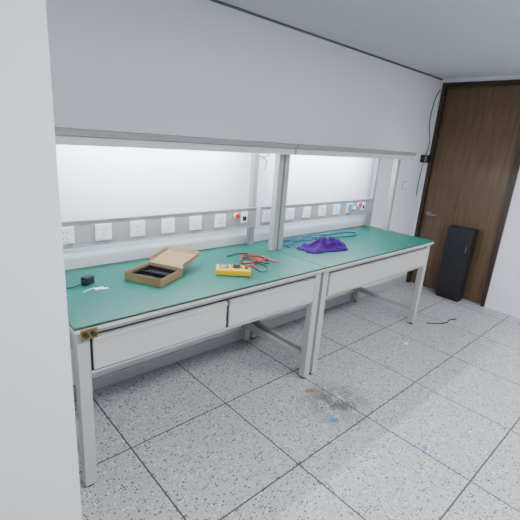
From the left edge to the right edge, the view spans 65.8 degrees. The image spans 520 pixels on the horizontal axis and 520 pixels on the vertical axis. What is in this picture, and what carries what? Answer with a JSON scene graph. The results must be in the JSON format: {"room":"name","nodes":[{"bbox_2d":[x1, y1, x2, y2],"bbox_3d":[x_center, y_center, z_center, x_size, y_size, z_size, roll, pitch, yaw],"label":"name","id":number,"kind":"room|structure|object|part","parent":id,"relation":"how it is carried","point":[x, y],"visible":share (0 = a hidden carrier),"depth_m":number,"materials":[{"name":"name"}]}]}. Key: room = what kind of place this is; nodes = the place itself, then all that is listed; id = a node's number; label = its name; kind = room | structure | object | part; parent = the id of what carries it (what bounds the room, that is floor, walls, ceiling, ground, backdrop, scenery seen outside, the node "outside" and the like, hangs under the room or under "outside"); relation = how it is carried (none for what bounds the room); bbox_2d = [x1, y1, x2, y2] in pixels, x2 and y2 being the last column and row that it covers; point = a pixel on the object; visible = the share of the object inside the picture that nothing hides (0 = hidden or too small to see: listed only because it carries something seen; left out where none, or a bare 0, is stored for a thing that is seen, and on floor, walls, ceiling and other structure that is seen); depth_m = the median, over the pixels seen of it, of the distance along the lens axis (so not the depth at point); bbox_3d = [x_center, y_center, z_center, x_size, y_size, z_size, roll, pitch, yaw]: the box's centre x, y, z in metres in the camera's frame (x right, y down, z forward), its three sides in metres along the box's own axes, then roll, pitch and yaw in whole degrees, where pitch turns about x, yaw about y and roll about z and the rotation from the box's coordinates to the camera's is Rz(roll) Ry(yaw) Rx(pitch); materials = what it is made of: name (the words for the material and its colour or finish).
{"room":"electronics workshop","nodes":[
{"label":"electronics workshop","id":0,"kind":"room"},
{"bbox_2d":[0,0,81,519],"bbox_3d":[-1.645,0.021,0.891,1.935,2.285,1.130,-11,23,-41],"label":"wall","id":1,"kind":"structure","parent":0,"point":[39,467],"depth_m":1.09,"materials":[{"name":"paint"}]},
{"bbox_2d":[46,0,441,384],"bbox_3d":[0.310,-0.556,3.296,4.285,2.285,0.100,-11,23,-41],"label":"wall","id":2,"kind":"structure","parent":0,"point":[194,68],"depth_m":2.52,"materials":[{"name":"paint"}]},
{"bbox_2d":[73,275,405,397],"bbox_3d":[0.230,0.519,3.542,4.185,0.080,0.012,-11,23,-41],"label":"baseboard","id":3,"kind":"structure","parent":2,"relation":"attached to","point":[108,379],"depth_m":2.92,"materials":[{"name":"paint"}]},
{"bbox_2d":[210,0,442,79],"bbox_3d":[0.393,-1.619,2.897,4.185,0.012,0.012,-11,23,-41],"label":"trim","id":4,"kind":"structure","parent":2,"relation":"attached to","point":[215,1],"depth_m":2.87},
{"bbox_2d":[402,181,406,188],"bbox_3d":[1.556,-0.802,4.322,0.086,0.086,0.013,-11,23,-41],"label":"light switch","id":5,"kind":"object","parent":2,"relation":"attached to","point":[404,185],"visible":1,"depth_m":4.31,"materials":[{"name":"white plastic"}]},
{"bbox_2d":[416,89,440,195],"bbox_3d":[1.844,-1.268,4.399,0.157,1.133,0.048,-11,23,-41],"label":"reader","id":6,"kind":"object","parent":2,"relation":"attached to","point":[424,158],"visible":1,"depth_m":4.40,"materials":[{"name":"black plastic"}]},
{"bbox_3d":[1.869,-1.487,4.350,0.121,0.684,0.032,-11,23,-41],"label":"cord","id":7,"kind":"part","parent":6,"relation":"part of","materials":[{"name":"black plastic"}]},
{"bbox_2d":[74,281,519,519],"bbox_3d":[1.305,1.444,1.065,6.320,0.100,5.580,-11,23,-41],"label":"floor","id":8,"kind":"structure","parent":0,"point":[231,431],"depth_m":2.29,"materials":[{"name":"tile"}]},
{"bbox_2d":[55,127,325,486],"bbox_3d":[-0.378,0.102,2.268,1.510,1.522,0.724,-11,23,-41],"label":"workbench","id":9,"kind":"object","parent":8,"relation":"on","point":[126,321],"visible":0.81,"depth_m":2.06,"materials":[{"name":"grey metal"}]},
{"bbox_2d":[62,226,74,243],"bbox_3d":[-0.974,-0.121,2.010,0.086,0.086,0.012,-11,23,-41],"label":"socket","id":10,"kind":"object","parent":9,"relation":"attached to","point":[68,232],"depth_m":2.02,"materials":[{"name":"white plastic"}]},
{"bbox_3d":[-0.961,0.789,1.982,0.038,0.040,0.570,-11,23,-41],"label":"rail","id":11,"kind":"part","parent":9,"relation":"part of","materials":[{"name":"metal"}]},
{"bbox_2d":[66,275,94,288],"bbox_3d":[-0.873,0.109,1.915,0.050,0.038,0.172,15,20,32],"label":"power adapter","id":12,"kind":"object","parent":9,"relation":"on","point":[86,280],"visible":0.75,"depth_m":1.94,"materials":[{"name":"black plastic"}]},
{"bbox_3d":[-0.735,0.639,1.696,0.050,0.773,0.050,-11,23,-41],"label":"leg","id":13,"kind":"part","parent":9,"relation":"part of","materials":[{"name":"metal"}]},
{"bbox_3d":[-0.659,0.289,1.559,0.065,0.044,0.018,-11,23,-41],"label":"grounding plate","id":14,"kind":"part","parent":9,"relation":"part of","materials":[{"name":"gold metal"}]},
{"bbox_2d":[94,286,107,289],"bbox_3d":[-0.758,0.135,1.921,0.060,0.003,0.033,-11,23,-41],"label":"paper tag","id":15,"kind":"object","parent":9,"relation":"on","point":[102,287],"visible":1,"depth_m":1.92,"materials":[{"name":"white paper"}]},
{"bbox_2d":[95,223,111,240],"bbox_3d":[-0.832,-0.149,2.137,0.086,0.086,0.012,-11,23,-41],"label":"socket","id":16,"kind":"object","parent":9,"relation":"attached to","point":[103,231],"depth_m":2.13,"materials":[{"name":"white plastic"}]},
{"bbox_2d":[130,220,144,236],"bbox_3d":[-0.689,-0.176,2.264,0.086,0.086,0.012,-11,23,-41],"label":"socket","id":17,"kind":"object","parent":9,"relation":"attached to","point":[137,227],"depth_m":2.26,"materials":[{"name":"white plastic"}]},
{"bbox_3d":[-0.554,-0.207,2.399,1.416,0.140,0.022,-11,23,-41],"label":"socket panel","id":18,"kind":"part","parent":9,"relation":"part of","materials":[{"name":"grey metal"}]},
{"bbox_3d":[-0.563,0.274,1.987,0.672,0.148,0.426,-11,23,-41],"label":"drawer","id":19,"kind":"part","parent":9,"relation":"part of","materials":[{"name":"metal"}]},
{"bbox_3d":[-0.413,0.268,1.818,0.672,0.017,0.008,-11,23,-41],"label":"drawer pull","id":20,"kind":"part","parent":9,"relation":"part of","materials":[{"name":"metal"}]},
{"bbox_2d":[125,246,199,287],"bbox_3d":[-0.516,0.025,2.191,0.215,0.091,0.406,10,18,19],"label":"cardboard box","id":21,"kind":"object","parent":9,"relation":"on","point":[165,266],"visible":1,"depth_m":2.19,"materials":[{"name":"brown cardboard"}]},
{"bbox_2d":[125,262,182,287],"bbox_3d":[-0.554,0.072,2.107,0.215,0.044,0.205,10,18,19],"label":"tray","id":22,"kind":"object","parent":21,"relation":"on","point":[158,274],"depth_m":2.11,"materials":[{"name":"cardboard"}]},
{"bbox_3d":[-0.478,-0.020,2.278,0.215,0.050,0.201,10,18,19],"label":"lid","id":23,"kind":"part","parent":21,"relation":"part of","materials":[{"name":"cardboard"}]},
{"bbox_2d":[161,218,174,233],"bbox_3d":[-0.546,-0.204,2.391,0.086,0.086,0.012,-11,23,-41],"label":"socket","id":24,"kind":"object","parent":9,"relation":"attached to","point":[167,224],"depth_m":2.39,"materials":[{"name":"white plastic"}]},
{"bbox_3d":[-0.338,-0.583,2.069,1.496,0.036,0.018,-11,23,-41],"label":"shelf rail","id":25,"kind":"part","parent":9,"relation":"part of","materials":[{"name":"metal"}]},
{"bbox_2d":[189,216,201,229],"bbox_3d":[-0.404,-0.231,2.518,0.086,0.086,0.012,-11,23,-41],"label":"socket","id":26,"kind":"object","parent":9,"relation":"attached to","point":[195,222],"depth_m":2.51,"materials":[{"name":"white plastic"}]},
{"bbox_2d":[68,268,325,334],"bbox_3d":[-0.380,0.077,2.265,1.510,0.023,0.702,-11,23,-41],"label":"trim","id":27,"kind":"structure","parent":9,"relation":"on","point":[133,317],"depth_m":1.85,"materials":[{"name":"white metal"}]},
{"bbox_2d":[214,214,225,227],"bbox_3d":[-0.261,-0.259,2.645,0.086,0.086,0.012,-11,23,-41],"label":"socket","id":28,"kind":"object","parent":9,"relation":"attached to","point":[219,219],"depth_m":2.64,"materials":[{"name":"white plastic"}]},
{"bbox_2d":[240,212,247,222],"bbox_3d":[-0.109,-0.295,2.778,0.054,0.075,0.013,-11,23,-41],"label":"switch","id":29,"kind":"object","parent":9,"relation":"attached to","point":[243,215],"depth_m":2.77,"materials":[{"name":"white plastic"}]},
{"bbox_3d":[-0.090,0.273,3.071,0.050,0.773,0.050,-11,23,-41],"label":"leg","id":30,"kind":"part","parent":9,"relation":"part of","materials":[{"name":"metal"}]},
{"bbox_2d":[216,252,278,275],"bbox_3d":[-0.100,0.009,2.413,0.333,0.055,0.493,12,19,25],"label":"multimeter","id":31,"kind":"object","parent":9,"relation":"on","point":[221,269],"visible":1,"depth_m":2.26,"materials":[{"name":"yellow plastic"}]},
{"bbox_3d":[-0.151,0.058,2.275,0.196,0.034,0.104,3,17,-5],"label":"casing","id":32,"kind":"part","parent":31,"relation":"part of","materials":[{"name":"yellow plastic"}]},
{"bbox_3d":[-0.050,-0.449,2.838,0.040,0.694,0.040,-11,23,-41],"label":"post","id":33,"kind":"part","parent":9,"relation":"part of","materials":[{"name":"grey metal"}]},
{"bbox_3d":[-0.051,0.176,2.443,0.672,0.148,0.426,-11,23,-41],"label":"drawer","id":34,"kind":"part","parent":9,"relation":"part of","materials":[{"name":"metal"}]},
{"bbox_3d":[0.099,0.170,2.273,0.672,0.017,0.008,-11,23,-41],"label":"drawer pull","id":35,"kind":"part","parent":9,"relation":"part of","materials":[{"name":"metal"}]},
{"bbox_3d":[0.100,0.585,2.926,0.038,0.040,0.570,-11,23,-41],"label":"rail","id":36,"kind":"part","parent":9,"relation":"part of","materials":[{"name":"metal"}]},
{"bbox_3d":[0.108,-0.384,2.724,0.044,0.657,0.044,-11,23,-41],"label":"post","id":37,"kind":"part","parent":9,"relation":"part of","materials":[{"name":"grey metal"}]},
{"bbox_3d":[0.325,0.435,2.640,0.050,0.773,0.050,-11,23,-41],"label":"leg","id":38,"kind":"part","parent":9,"relation":"part of","materials":[{"name":"metal"}]},
{"bbox_2d":[305,388,315,391],"bbox_3d":[0.327,0.845,2.609,0.076,0.010,0.028,-2,18,-21],"label":"scrap","id":39,"kind":"object","parent":8,"relation":"on","point":[310,389],"visible":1,"depth_m":2.60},
{"bbox_2d":[250,142,433,374],"bbox_3d":[0.750,-0.118,3.283,1.551,1.522,0.706,-11,23,-41],"label":"workbench","id":40,"kind":"object","parent":8,"relation":"on","point":[375,254],"visible":0.83,"depth_m":3.11,"materials":[{"name":"grey metal"}]},
{"bbox_3d":[-0.032,0.262,3.123,0.050,0.773,0.050,-11,23,-41],"label":"leg","id":41,"kind":"part","parent":40,"relation":"part of","materials":[{"name":"metal"}]},
{"bbox_2d":[262,210,270,221],"bbox_3d":[0.053,-0.319,2.925,0.086,0.086,0.012,-11,23,-41],"label":"socket","id":42,"kind":"object","parent":40,"relation":"attached to","point":[266,214],"depth_m":2.91,"materials":[{"name":"white plastic"}]},
{"bbox_3d":[0.158,0.574,2.978,0.038,0.040,0.570,-11,23,-41],"label":"rail","id":43,"kind":"part","parent":40,"relation":"part of","materials":[{"name":"metal"}]},
{"bbox_3d":[0.150,-0.392,2.761,0.044,0.657,0.044,-11,23,-41],"label":"post","id":44,"kind":"part","parent":40,"relation":"part of","materials":[{"name":"grey metal"}]},
{"bbox_2d":[285,208,294,219],"bbox_3d":[0.231,-0.353,3.083,0.086,0.086,0.012,-11,23,-41],"label":"socket","id":45,"kind":"object","parent":40,"relation":"attached to","point":[290,212],"depth_m":3.08,"materials":[{"name":"white plastic"}]},
{"bbox_2d":[302,207,310,217],"bbox_3d":[0.373,-0.381,3.210,0.086,0.086,0.012,-11,23,-41],"label":"socket","id":46,"kind":"object","parent":40,"relation":"attached to","point":[306,211],"depth_m":3.20,"materials":[{"name":"white plastic"}]},
{"bbox_3d":[0.541,-0.417,3.374,1.444,0.140,0.022,-11,23,-41],"label":"socket panel","id":47,"kind":"part","parent":40,"relation":"part of","materials":[{"name":"grey metal"}]},
{"bbox_3d":[0.383,0.424,2.692,0.050,0.773,0.050,-11,23,-41],"label":"leg","id":48,"kind":"part","parent":40,"relation":"part of","materials":[{"name":"metal"}]},
{"bbox_2d":[282,232,356,247],"bbox_3d":[0.494,-0.187,3.264,0.930,0.025,0.179,-11,23,-41],"label":"cable","id":49,"kind":"object","parent":40,"relation":"on","point":[312,236],"visible":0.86,"depth_m":3.20,"materials":[{"name":"teal plastic"}]},
{"bbox_2d":[296,236,347,253],"bbox_3d":[0.492,-0.130,2.967,0.470,0.087,0.240,-11,23,-41],"label":"cloth","id":50,"kind":"object","parent":40,"relation":"on","point":[321,245],"visible":1,"depth_m":2.91,"materials":[{"name":"purple fabric"}]},
{"bbox_2d":[318,205,325,215],"bbox_3d":[0.516,-0.408,3.337,0.086,0.086,0.012,-11,23,-41],"label":"socket","id":51,"kind":"object","parent":40,"relation":"attached to","point":[321,208],"depth_m":3.33,"materials":[{"name":"white plastic"}]},
{"bbox_2d":[332,204,339,214],"bbox_3d":[0.659,-0.436,3.464,0.086,0.086,0.012,-11,23,-41],"label":"socket","id":52,"kind":"object","parent":40,"relation":"attached to","point":[335,207],"depth_m":3.45,"materials":[{"name":"white plastic"}]},
{"bbox_2d":[346,203,353,212],"bbox_3d":[0.801,-0.463,3.591,0.086,0.086,0.012,-11,23,-41],"label":"socket","id":53,"kind":"object","parent":40,"relation":"attached to","point":[347,204],"depth_m":3.57,"materials":[{"name":"white plastic"}]},
{"bbox_2d":[348,204,356,210],"bbox_3d":[0.822,-0.464,3.565,0.070,0.060,0.045,-11,23,-41],"label":"plug adapter","id":54,"kind":"object","parent":40,"relation":"attached to","point":[352,207],"visible":1,"depth_m":3.54,"materials":[{"name":"blue plastic"}]},
{"bbox_3d":[0.796,-0.801,3.079,1.538,0.036,0.018,-11,23,-41],"label":"shelf rail","id":55,"kind":"part","parent":40,"relation":"part of","materials":[{"name":"metal"}]},
{"bbox_3d":[1.015,0.061,4.056,0.050,0.773,0.050,-11,23,-41],"label":"leg","id":56,"kind":"part","parent":40,"relation":"part of","materials":[{"name":"metal"}]},
{"bbox_3d":[1.080,-0.667,3.845,0.040,0.694,0.040,-11,23,-41],"label":"post","id":57,"kind":"part","parent":40,"relation":"part of","materials":[{"name":"grey metal"}]},
{"bbox_2d":[325,241,433,270],"bbox_3d":[0.732,-0.137,3.255,1.492,0.023,0.702,-11,23,-41],"label":"trim","id":58,"kind":"structure","parent":40,"relation":"on","point":[409,248],"depth_m":2.89,"materials":[{"name":"white metal"}]},
{"bbox_3d":[1.205,0.372,3.910,0.038,0.040,0.570,-11,23,-41],"label":"rail","id":59,"kind":"part","parent":40,"relation":"part of","materials":[{"name":"metal"}]},
{"bbox_3d":[1.213,-0.596,3.708,0.044,0.657,0.044,-11,23,-41],"label":"post","id":60,"kind":"part","parent":40,"relation":"part of","materials":[{"name":"grey metal"}]},
{"bbox_3d":[1.430,0.223,3.624,0.050,0.773,0.050,-11,23,-41],"label":"leg","id":61,"kind":"part","parent":40,"relation":"part of","materials":[{"name":"metal"}]},
{"bbox_2d":[318,387,365,423],"bbox_3d":[0.462,0.898,2.480,0.396,0.002,0.348,-11,23,-41],"label":"pile","id":62,"kind":"object","parent":8,"relation":"on","point":[340,404],"visible":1,"depth_m":2.50,"materials":[{"name":"grey"}]},
{"bbox_2d":[427,319,455,323],"bbox_3d":[1.742,0.587,3.819,0.375,0.010,0.054,-3,18,-23],"label":"cable","id":63,"kind":"object","parent":8,"relation":"on","point":[449,319],"visible":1,"depth_m":3.79,"materials":[{"name":"black plastic"}]},
{"bbox_2d":[435,225,478,301],"bbox_3d":[2.116,0.040,4.357,0.147,0.800,0.265,-11,23,-41],"label":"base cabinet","id":64,"kind":"object","parent":8,"relation":"on","point":[460,243],"visible":1,"depth_m":4.30,"materials":[{"name":"black metal"}]},
{"bbox_2d":[219,0,519,78],"bbox_3d":[1.479,-0.834,0.377,6.320,0.100,5.580,-11,23,-41],"label":"ceiling","id":65,"kind":"structure","parent":0,"point":[444,39],"depth_m":2.58,"materials":[{"name":"paint"}]},
{"bbox_2d":[405,75,519,317],"bbox_3d":[3.691,-0.138,2.768,0.100,2.285,5.380,-11,23,-41],"label":"wall","id":66,"kind":"structure","parent":0,"point":[503,296],"depth_m":4.07,"materials":[{"name":"paint"}]},
{"bbox_2d":[406,79,519,306],"bbox_3d":[2.195,-0.694,4.301,0.135,2.245,0.905,-11,23,-41],"label":"door","id":67,"kind":"structure","parent":66,"relation":"in","point":[473,166],"depth_m":4.22,"materials":[{"name":"brown wood"}]},
{"bbox_3d":[1.949,-0.517,4.562,0.065,0.052,0.146,-11,23,-41],"label":"handle","id":68,"kind":"part","parent":67,"relation":"part of","materials":[{"name":"metal"}]}
]}

